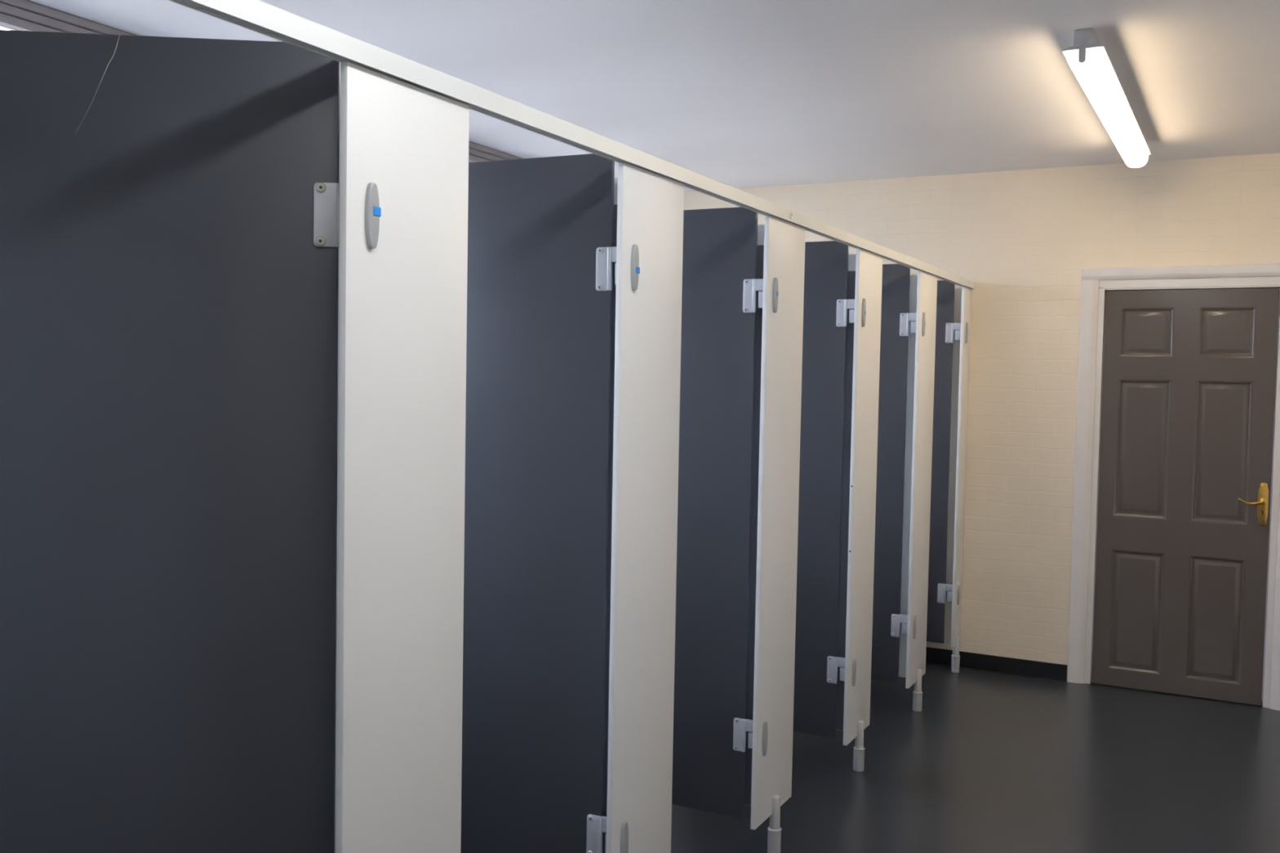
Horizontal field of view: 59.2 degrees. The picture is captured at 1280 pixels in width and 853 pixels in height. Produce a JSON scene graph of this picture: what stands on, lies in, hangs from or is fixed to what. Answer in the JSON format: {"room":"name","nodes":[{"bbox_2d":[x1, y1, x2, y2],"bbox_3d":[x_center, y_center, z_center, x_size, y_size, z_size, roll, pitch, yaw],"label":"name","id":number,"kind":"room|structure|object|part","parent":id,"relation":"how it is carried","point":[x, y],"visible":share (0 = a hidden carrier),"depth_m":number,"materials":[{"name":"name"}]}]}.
{"room":"public restroom","nodes":[
{"label":"public restroom","id":0,"kind":"room"},
{"bbox_2d":[26,0,1279,191],"bbox_3d":[-0.562,-1.209,1.310,4.500,0.100,10.564,2,3,28],"label":"ceiling","id":1,"kind":"structure","parent":0,"point":[738,94],"depth_m":3.98,"materials":[{"name":"paint"}]},
{"bbox_2d":[1062,27,1151,167],"bbox_3d":[1.798,-1.194,4.272,0.120,0.114,1.835,2,3,28],"label":"fluorescent light","id":2,"kind":"object","parent":1,"relation":"attached to","point":[1089,60],"visible":1,"depth_m":3.86,"materials":[{"name":"white plastic"}]},
{"bbox_2d":[671,662,1279,852],"bbox_3d":[-0.611,1.495,1.433,4.500,0.100,10.564,2,3,28],"label":"floor","id":3,"kind":"structure","parent":0,"point":[990,762],"depth_m":4.35,"materials":[{"name":"grey plastic"}]},
{"bbox_2d":[334,95,340,852],"bbox_3d":[-1.291,0.387,2.425,1.974,2.000,0.030,2,3,28],"label":"divider","id":4,"kind":"object","parent":3,"relation":"on","point":[340,95],"visible":0.02,"depth_m":2.01,"materials":[{"name":"grey laminate"}]},
{"bbox_2d":[335,61,469,852],"bbox_3d":[-0.400,0.422,1.954,0.044,2.004,0.319,2,3,28],"label":"pilaster","id":5,"kind":"object","parent":3,"relation":"on","point":[404,152],"visible":1,"depth_m":1.92,"materials":[{"name":"grey laminate"}]},
{"bbox_2d":[0,29,339,852],"bbox_3d":[-0.789,0.333,1.837,0.646,1.909,0.021,1,3,-5],"label":"door","id":6,"kind":"structure","parent":5,"relation":"attached to","point":[169,261],"depth_m":1.82,"materials":[{"name":"grey laminate"}]},
{"bbox_2d":[75,34,119,132],"bbox_3d":[-0.859,-0.542,1.785,0.069,0.160,0.001,1,3,-5],"label":"cobweb","id":7,"kind":"object","parent":6,"relation":"attached to","point":[119,34],"visible":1,"depth_m":1.78,"materials":[{"name":"fabric"}]},
{"bbox_2d":[602,177,617,852],"bbox_3d":[-0.869,0.358,3.220,1.974,2.000,0.030,2,3,28],"label":"divider","id":8,"kind":"object","parent":3,"relation":"on","point":[615,181],"visible":0.02,"depth_m":2.78,"materials":[{"name":"grey laminate"}]},
{"bbox_3d":[-0.868,0.286,3.217,1.974,1.855,0.013,2,3,28],"label":"panel","id":9,"kind":"part","parent":8,"relation":"part of","materials":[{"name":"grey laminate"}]},
{"bbox_2d":[606,161,684,852],"bbox_3d":[0.022,0.394,2.749,0.044,2.004,0.319,2,3,28],"label":"pilaster","id":10,"kind":"object","parent":3,"relation":"on","point":[651,206],"visible":1,"depth_m":2.72,"materials":[{"name":"grey laminate"}]},
{"bbox_2d":[460,153,616,852],"bbox_3d":[-0.334,0.297,2.818,0.663,1.909,0.022,2,3,25],"label":"door","id":11,"kind":"structure","parent":10,"relation":"attached to","point":[542,254],"depth_m":2.77,"materials":[{"name":"grey laminate"}]},
{"bbox_2d":[744,224,764,805],"bbox_3d":[-0.446,0.330,4.018,1.974,2.000,0.030,2,3,28],"label":"divider","id":12,"kind":"object","parent":3,"relation":"on","point":[760,252],"visible":0.02,"depth_m":3.58,"materials":[{"name":"grey laminate"}]},
{"bbox_2d":[750,215,805,852],"bbox_3d":[0.445,0.365,3.547,0.044,2.004,0.321,2,3,28],"label":"pilaster","id":13,"kind":"object","parent":3,"relation":"on","point":[784,262],"visible":1,"depth_m":3.52,"materials":[{"name":"grey laminate"}]},
{"bbox_2d":[168,0,973,288],"bbox_3d":[0.414,-0.651,3.416,0.030,0.036,5.662,2,3,28],"label":"headrail","id":14,"kind":"object","parent":13,"relation":"on","point":[260,16],"visible":0.98,"depth_m":2.10,"materials":[{"name":"white metal"}]},
{"bbox_2d":[671,207,763,818],"bbox_3d":[0.092,0.268,3.623,0.663,1.909,0.022,2,3,26],"label":"door","id":15,"kind":"structure","parent":13,"relation":"attached to","point":[720,282],"depth_m":3.55,"materials":[{"name":"grey laminate"}]},
{"bbox_3d":[0.429,1.256,3.588,0.033,0.162,0.033,2,3,28],"label":"leg","id":16,"kind":"part","parent":13,"relation":"part of","materials":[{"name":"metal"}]},
{"bbox_2d":[835,253,856,730],"bbox_3d":[-0.022,0.301,4.819,1.974,2.000,0.030,2,3,28],"label":"divider","id":17,"kind":"object","parent":3,"relation":"on","point":[851,257],"visible":0.05,"depth_m":4.37,"materials":[{"name":"grey laminate"}]},
{"bbox_2d":[843,248,882,771],"bbox_3d":[0.869,0.337,4.347,0.044,2.004,0.304,2,3,28],"label":"pilaster","id":18,"kind":"object","parent":3,"relation":"on","point":[868,265],"visible":1,"depth_m":4.32,"materials":[{"name":"grey laminate"}]},
{"bbox_2d":[792,240,854,737],"bbox_3d":[0.522,0.239,4.434,0.663,1.909,0.022,2,3,27],"label":"door","id":19,"kind":"structure","parent":18,"relation":"attached to","point":[826,304],"depth_m":4.34,"materials":[{"name":"grey laminate"}]},
{"bbox_3d":[0.853,1.227,4.388,0.033,0.162,0.033,2,3,28],"label":"leg","id":20,"kind":"part","parent":18,"relation":"part of","materials":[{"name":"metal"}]},
{"bbox_2d":[898,274,917,677],"bbox_3d":[0.406,0.272,5.624,1.974,2.000,0.030,2,3,28],"label":"divider","id":21,"kind":"object","parent":3,"relation":"on","point":[913,278],"visible":0.02,"depth_m":5.18,"materials":[{"name":"grey laminate"}]},
{"bbox_2d":[905,270,937,711],"bbox_3d":[1.296,0.308,5.153,0.044,2.004,0.308,2,3,28],"label":"pilaster","id":22,"kind":"object","parent":3,"relation":"on","point":[926,293],"visible":1,"depth_m":5.12,"materials":[{"name":"grey laminate"}]},
{"bbox_2d":[871,263,916,683],"bbox_3d":[0.950,0.210,5.241,0.663,1.909,0.022,2,3,28],"label":"door","id":23,"kind":"structure","parent":22,"relation":"attached to","point":[895,316],"depth_m":5.14,"materials":[{"name":"grey laminate"}]},
{"bbox_3d":[1.280,1.198,5.194,0.033,0.162,0.033,2,3,28],"label":"leg","id":24,"kind":"part","parent":22,"relation":"part of","materials":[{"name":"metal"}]},
{"bbox_2d":[951,286,971,672],"bbox_3d":[1.686,0.282,5.888,0.044,2.004,0.166,2,3,28],"label":"pilaster","id":25,"kind":"object","parent":3,"relation":"on","point":[966,291],"visible":1,"depth_m":5.86,"materials":[{"name":"grey laminate"}]},
{"bbox_2d":[926,280,960,643],"bbox_3d":[1.373,0.181,6.039,0.663,1.909,0.022,2,3,28],"label":"door","id":26,"kind":"structure","parent":25,"relation":"attached to","point":[937,587],"depth_m":5.92,"materials":[{"name":"grey laminate"}]},
{"bbox_3d":[1.652,1.173,5.895,0.033,0.162,0.033,2,3,28],"label":"leg","id":27,"kind":"part","parent":25,"relation":"part of","materials":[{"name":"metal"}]},
{"bbox_2d":[684,152,1279,665],"bbox_3d":[1.851,-0.021,5.970,4.500,2.608,0.150,2,3,28],"label":"wall","id":28,"kind":"structure","parent":0,"point":[1024,239],"depth_m":5.81,"materials":[{"name":"beige paint"}]},
{"bbox_2d":[925,647,1067,681],"bbox_3d":[1.063,1.211,6.343,2.539,0.083,0.006,2,3,28],"label":"baseboard","id":29,"kind":"structure","parent":28,"relation":"attached to","point":[935,655],"depth_m":5.90,"materials":[{"name":"black plastic"}]},
{"bbox_2d":[1066,262,1279,711],"bbox_3d":[2.659,0.271,5.524,0.985,2.095,0.139,2,3,28],"label":"door frame","id":30,"kind":"structure","parent":28,"relation":"attached to","point":[1093,291],"depth_m":5.63,"materials":[{"name":"white paint"}]},
{"bbox_3d":[2.231,0.285,5.683,0.082,2.035,0.019,2,3,28],"label":"architrave","id":31,"kind":"part","parent":30,"relation":"part of","materials":[{"name":"white paint"}]},
{"bbox_3d":[2.649,-0.744,5.425,0.985,0.060,0.019,2,3,28],"label":"architrave","id":32,"kind":"part","parent":30,"relation":"part of","materials":[{"name":"white paint"}]},
{"bbox_3d":[3.029,0.319,5.262,0.082,2.035,0.019,2,3,28],"label":"architrave","id":33,"kind":"part","parent":30,"relation":"part of","materials":[{"name":"white paint"}]},
{"bbox_2d":[1091,288,1279,706],"bbox_3d":[2.633,0.326,5.481,0.754,1.975,0.098,2,3,28],"label":"door","id":34,"kind":"structure","parent":28,"relation":"in","point":[1189,375],"depth_m":5.48,"materials":[{"name":"brown paint"}]},
{"bbox_3d":[2.465,0.919,5.605,0.241,0.605,0.012,2,3,28],"label":"raised panel","id":35,"kind":"part","parent":34,"relation":"part of","materials":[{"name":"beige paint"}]},
{"bbox_3d":[2.479,0.110,5.568,0.241,0.685,0.012,2,3,28],"label":"raised panel","id":36,"kind":"part","parent":34,"relation":"part of","materials":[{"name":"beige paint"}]},
{"bbox_3d":[2.490,-0.463,5.542,0.241,0.242,0.012,2,3,28],"label":"raised panel","id":37,"kind":"part","parent":34,"relation":"part of","materials":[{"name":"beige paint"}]},
{"bbox_3d":[2.774,0.932,5.441,0.241,0.605,0.012,2,3,28],"label":"raised panel","id":38,"kind":"part","parent":34,"relation":"part of","materials":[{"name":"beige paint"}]},
{"bbox_3d":[2.789,0.123,5.404,0.241,0.685,0.012,2,3,28],"label":"raised panel","id":39,"kind":"part","parent":34,"relation":"part of","materials":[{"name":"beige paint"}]},
{"bbox_3d":[2.799,-0.450,5.378,0.241,0.242,0.012,2,3,28],"label":"raised panel","id":40,"kind":"part","parent":34,"relation":"part of","materials":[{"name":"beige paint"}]},
{"bbox_3d":[2.873,0.354,5.310,0.106,0.033,0.018,2,3,28],"label":"lever","id":41,"kind":"part","parent":34,"relation":"part of","materials":[{"name":"gold metal"}]},
{"bbox_3d":[2.929,0.366,5.301,0.045,0.200,0.054,2,3,28],"label":"handle","id":42,"kind":"part","parent":34,"relation":"part of","materials":[{"name":"gold metal"}]},
{"bbox_3d":[-2.508,0.062,2.387,0.150,2.608,10.264,2,3,28],"label":"wall","id":43,"kind":"structure","parent":0,"visible":0},
{"bbox_2d":[0,0,521,162],"bbox_3d":[-1.268,-0.715,4.553,0.080,1.208,5.000,2,3,28],"label":"window","id":44,"kind":"structure","parent":43,"relation":"in","point":[15,15],"depth_m":3.46,"materials":[{"name":"white paint"}]}
]}

